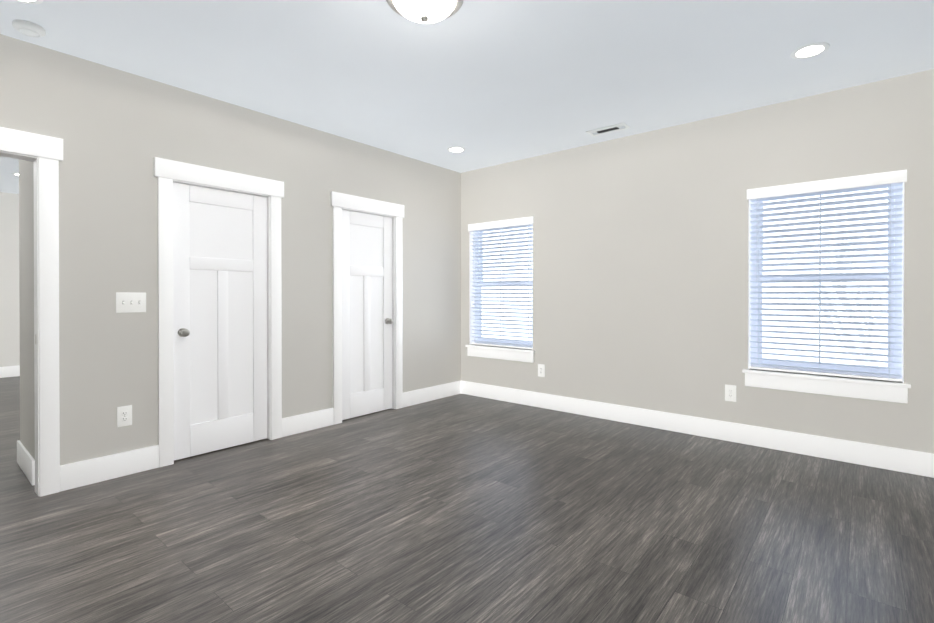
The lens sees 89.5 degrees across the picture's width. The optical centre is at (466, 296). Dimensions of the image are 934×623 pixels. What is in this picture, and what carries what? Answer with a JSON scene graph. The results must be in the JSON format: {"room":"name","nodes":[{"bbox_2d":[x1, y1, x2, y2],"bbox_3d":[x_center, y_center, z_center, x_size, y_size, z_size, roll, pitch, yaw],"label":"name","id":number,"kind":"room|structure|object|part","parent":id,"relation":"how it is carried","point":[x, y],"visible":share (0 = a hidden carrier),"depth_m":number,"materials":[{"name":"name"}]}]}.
{"room":"empty bedroom","nodes":[
{"label":"empty bedroom","id":0,"kind":"room"},
{"bbox_2d":[0,192,19,366],"bbox_3d":[-6.768,-0.175,7.130,0.200,2.720,6.620,0,0,40],"label":"wall","id":1,"kind":"structure","parent":0,"point":[9,291],"depth_m":6.97,"materials":[{"name":"paint"}]},
{"bbox_2d":[0,365,19,377],"bbox_3d":[-6.621,1.105,7.143,0.016,0.160,6.420,0,0,40],"label":"baseboard","id":2,"kind":"structure","parent":1,"relation":"attached to","point":[8,371],"depth_m":6.97,"materials":[{"name":"white wood"}]},
{"bbox_2d":[19,160,34,459],"bbox_3d":[-2.917,-0.157,3.219,0.750,2.720,0.120,0,0,40],"label":"wall","id":3,"kind":"structure","parent":0,"point":[26,279],"depth_m":3.20,"materials":[{"name":"beige paint"}]},
{"bbox_2d":[17,440,34,485],"bbox_3d":[-2.998,1.123,3.206,0.610,0.160,0.020,0,0,40],"label":"baseboard","id":4,"kind":"structure","parent":3,"relation":"attached to","point":[25,461],"depth_m":3.14,"materials":[{"name":"white wood"}]},
{"bbox_2d":[0,34,460,464],"bbox_3d":[-2.254,-0.158,3.330,0.120,2.720,6.620,0,0,40],"label":"wall","id":5,"kind":"structure","parent":0,"point":[117,131],"depth_m":3.31,"materials":[{"name":"beige paint"}]},
{"bbox_2d":[0,127,62,496],"bbox_3d":[-2.915,0.177,2.547,0.120,2.058,0.906,0,0,40],"label":"door frame","id":6,"kind":"structure","parent":5,"relation":"attached to","point":[34,160],"depth_m":2.86,"materials":[{"name":"white wood"}]},
{"bbox_2d":[117,405,131,427],"bbox_3d":[-2.305,0.803,3.175,0.008,0.136,0.084,0,0,40],"label":"electrical outlet","id":7,"kind":"object","parent":5,"relation":"attached to","point":[124,415],"visible":1,"depth_m":3.17,"materials":[{"name":"white plastic"}]},
{"bbox_2d":[116,292,145,312],"bbox_3d":[-2.275,0.038,3.198,0.019,0.136,0.172,0,0,40],"label":"light switch","id":8,"kind":"object","parent":5,"relation":"attached to","point":[128,302],"visible":1,"depth_m":3.20,"materials":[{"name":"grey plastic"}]},
{"bbox_2d":[154,157,283,467],"bbox_3d":[-1.932,0.111,3.714,0.174,2.180,0.958,0,0,40],"label":"door frame","id":9,"kind":"structure","parent":5,"relation":"attached to","point":[167,172],"depth_m":3.49,"materials":[{"name":"white wood"}]},
{"bbox_2d":[173,182,266,459],"bbox_3d":[-1.924,0.178,3.707,0.035,2.029,0.714,0,0,40],"label":"door","id":10,"kind":"structure","parent":5,"relation":"in","point":[220,303],"depth_m":3.67,"materials":[{"name":"white wood"}]},
{"bbox_2d":[178,328,189,336],"bbox_3d":[-2.070,0.262,3.453,0.071,0.066,0.066,0,0,40],"label":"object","id":11,"kind":"structure","parent":10,"relation":"attached to","point":[183,332],"depth_m":3.44,"materials":[{"name":"grey metal"}]},
{"bbox_2d":[60,380,460,491],"bbox_3d":[-1.816,1.120,3.751,0.016,0.160,5.420,0,0,40],"label":"baseboard","id":12,"kind":"structure","parent":5,"relation":"attached to","point":[90,471],"depth_m":3.25,"materials":[{"name":"white wood"}]},
{"bbox_2d":[342,210,391,419],"bbox_3d":[-1.021,0.173,4.780,0.035,2.029,0.659,0,0,40],"label":"door","id":13,"kind":"structure","parent":5,"relation":"in","point":[366,313],"depth_m":4.76,"materials":[{"name":"white wood"}]},
{"bbox_2d":[385,318,392,323],"bbox_3d":[-0.812,0.255,4.946,0.071,0.066,0.066,0,0,40],"label":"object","id":14,"kind":"structure","parent":13,"relation":"attached to","point":[388,321],"depth_m":4.93,"materials":[{"name":"grey metal"}]},
{"bbox_2d":[331,191,403,424],"bbox_3d":[-1.029,0.106,4.786,0.174,2.180,0.903,0,0,40],"label":"door frame","id":15,"kind":"structure","parent":5,"relation":"attached to","point":[339,201],"depth_m":4.72,"materials":[{"name":"white wood"}]},
{"bbox_2d":[0,376,933,622],"bbox_3d":[-2.692,1.260,3.849,10.670,0.120,6.840,0,0,40],"label":"floor","id":16,"kind":"structure","parent":0,"point":[461,508],"depth_m":2.42,"materials":[{"name":"grey wood"}]},
{"bbox_2d":[0,0,933,193],"bbox_3d":[-2.692,-1.580,3.836,10.670,0.120,6.840,0,0,40],"label":"ceiling","id":17,"kind":"structure","parent":0,"point":[486,83],"depth_m":3.00,"materials":[{"name":"paint"}]},
{"bbox_2d":[14,0,42,3],"bbox_3d":[-2.234,-1.510,2.339,0.196,0.006,0.196,0,0,40],"label":"recessed light","id":18,"kind":"object","parent":17,"relation":"in","point":[32,1],"visible":1,"depth_m":2.41,"materials":[{"name":"white"}]},
{"bbox_2d":[12,19,45,37],"bbox_3d":[-2.451,-1.495,2.640,0.140,0.038,0.140,0,0,40],"label":"smoke detector","id":19,"kind":"object","parent":17,"relation":"attached to","point":[28,28],"visible":1,"depth_m":2.61,"materials":[{"name":"white plastic"}]},
{"bbox_2d":[386,0,463,22],"bbox_3d":[-0.211,-1.438,2.335,0.391,0.150,0.391,0,0,40],"label":"ceiling light","id":20,"kind":"object","parent":17,"relation":"attached to","point":[426,11],"visible":1,"depth_m":2.32,"materials":[{"name":"white glass"}]},
{"bbox_2d":[447,147,465,152],"bbox_3d":[-0.110,-1.522,4.877,0.196,0.006,0.196,0,0,40],"label":"recessed light","id":21,"kind":"object","parent":17,"relation":"in","point":[456,149],"visible":1,"depth_m":4.86,"materials":[{"name":"white plastic"}]},
{"bbox_2d":[586,122,630,136],"bbox_3d":[1.279,-1.518,4.283,0.360,0.008,0.160,0,0,40],"label":"ceiling vent","id":22,"kind":"object","parent":17,"relation":"in","point":[623,125],"visible":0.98,"depth_m":4.27,"materials":[{"name":"white metal"}]},
{"bbox_2d":[597,127,618,132],"bbox_3d":[1.279,-1.514,4.283,0.194,0.001,0.060,0,0,40],"label":"vent duct","id":23,"kind":"object","parent":22,"relation":"attached to","point":[607,130],"visible":0.93,"depth_m":4.29,"materials":[{"name":"black metal"}]},
{"bbox_2d":[790,42,829,58],"bbox_3d":[2.111,-1.513,2.903,0.196,0.006,0.196,0,0,40],"label":"recessed light","id":24,"kind":"object","parent":17,"relation":"in","point":[809,50],"visible":1,"depth_m":2.89,"materials":[{"name":"white plastic"}]},
{"bbox_2d":[461,69,933,452],"bbox_3d":[-0.560,-0.172,6.374,10.670,2.720,0.220,0,0,40],"label":"wall","id":25,"kind":"structure","parent":0,"point":[640,270],"depth_m":4.11,"materials":[{"name":"beige paint"}]},
{"bbox_2d":[465,345,534,362],"bbox_3d":[0.396,0.650,5.472,0.970,0.135,0.145,0,0,40],"label":"window sill","id":26,"kind":"structure","parent":25,"relation":"attached to","point":[514,354],"depth_m":5.41,"materials":[{"name":"white wood"}]},
{"bbox_2d":[470,231,532,349],"bbox_3d":[0.409,-0.148,5.484,0.900,1.460,0.103,0,0,40],"label":"liner","id":27,"kind":"object","parent":25,"relation":"attached to","point":[471,294],"visible":0.43,"depth_m":5.76,"materials":[{"name":"white"}]},
{"bbox_2d":[468,216,533,348],"bbox_3d":[0.394,-0.151,5.467,0.924,1.458,0.089,0,0,40],"label":"blind valance","id":28,"kind":"object","parent":27,"relation":"attached to","point":[503,223],"visible":0.85,"depth_m":5.41,"materials":[{"name":"white"}]},
{"bbox_2d":[475,226,532,346],"bbox_3d":[0.465,-0.148,5.550,0.900,1.460,0.070,0,0,40],"label":"window","id":29,"kind":"structure","parent":25,"relation":"in","point":[496,340],"depth_m":5.70,"materials":[{"name":"white plastic"}]},
{"bbox_2d":[471,224,532,347],"bbox_3d":[0.403,-0.133,5.476,0.888,1.390,0.066,0,0,40],"label":"window blind","id":30,"kind":"object","parent":29,"relation":"attached to","point":[506,262],"visible":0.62,"depth_m":5.46,"materials":[{"name":"white plastic"}]},
{"bbox_3d":[0.465,-0.148,5.550,0.740,1.300,0.032,0,0,40],"label":"window glass","id":31,"kind":"part","parent":29,"relation":"part of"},
{"bbox_2d":[538,364,544,376],"bbox_3d":[0.800,0.794,5.084,0.084,0.136,0.008,0,0,40],"label":"electrical outlet","id":32,"kind":"object","parent":25,"relation":"attached to","point":[541,370],"visible":1,"depth_m":5.08,"materials":[{"name":"white plastic"}]},
{"bbox_2d":[461,380,933,477],"bbox_3d":[1.636,1.117,4.377,4.490,0.160,0.016,0,0,40],"label":"baseboard","id":33,"kind":"structure","parent":25,"relation":"attached to","point":[893,458],"depth_m":3.90,"materials":[{"name":"white wood"}]},
{"bbox_2d":[725,384,735,401],"bbox_3d":[2.189,0.800,3.915,0.084,0.136,0.008,0,0,40],"label":"electrical outlet","id":34,"kind":"object","parent":25,"relation":"attached to","point":[730,392],"visible":1,"depth_m":3.91,"materials":[{"name":"white plastic"}]},
{"bbox_2d":[748,182,903,382],"bbox_3d":[2.677,-0.139,3.574,0.930,1.460,0.103,0,0,40],"label":"liner","id":35,"kind":"object","parent":25,"relation":"attached to","point":[749,284],"visible":0.57,"depth_m":3.83,"materials":[{"name":"white"}]},
{"bbox_2d":[747,169,906,381],"bbox_3d":[2.662,-0.142,3.557,0.954,1.458,0.089,0,0,40],"label":"blind valance","id":36,"kind":"object","parent":35,"relation":"attached to","point":[885,178],"visible":0.96,"depth_m":3.49,"materials":[{"name":"white"}]},
{"bbox_2d":[742,369,910,403],"bbox_3d":[2.664,0.659,3.562,1.000,0.135,0.145,0,0,40],"label":"window sill","id":37,"kind":"structure","parent":25,"relation":"attached to","point":[881,390],"depth_m":3.48,"materials":[{"name":"white wood"}]},
{"bbox_2d":[751,185,902,378],"bbox_3d":[2.733,-0.139,3.641,0.930,1.460,0.070,0,0,40],"label":"window","id":38,"kind":"structure","parent":25,"relation":"in","point":[875,370],"depth_m":3.55,"materials":[{"name":"white plastic"}]},
{"bbox_3d":[2.733,-0.139,3.641,0.770,1.300,0.032,0,0,40],"label":"window glass","id":39,"kind":"part","parent":38,"relation":"part of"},
{"bbox_2d":[749,183,902,378],"bbox_3d":[2.671,-0.124,3.567,0.918,1.390,0.066,0,0,40],"label":"window blind","id":40,"kind":"object","parent":38,"relation":"attached to","point":[758,276],"visible":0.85,"depth_m":3.53,"materials":[{"name":"white plastic"}]},
{"label":"outside","id":41,"kind":"structure","parent":0,"visible":0},
{"bbox_2d":[482,188,887,366],"bbox_3d":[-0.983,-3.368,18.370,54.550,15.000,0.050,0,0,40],"label":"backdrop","id":42,"kind":"structure","parent":41,"point":[807,301],"depth_m":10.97,"materials":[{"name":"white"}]},
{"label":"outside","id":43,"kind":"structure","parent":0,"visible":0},
{"bbox_2d":[789,228,887,366],"bbox_3d":[7.557,1.435,7.295,4.585,5.498,2.712,0,0,40],"label":"trees","id":44,"kind":"object","parent":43,"point":[853,320],"depth_m":8.60,"materials":[{"name":"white plant"}]}
]}

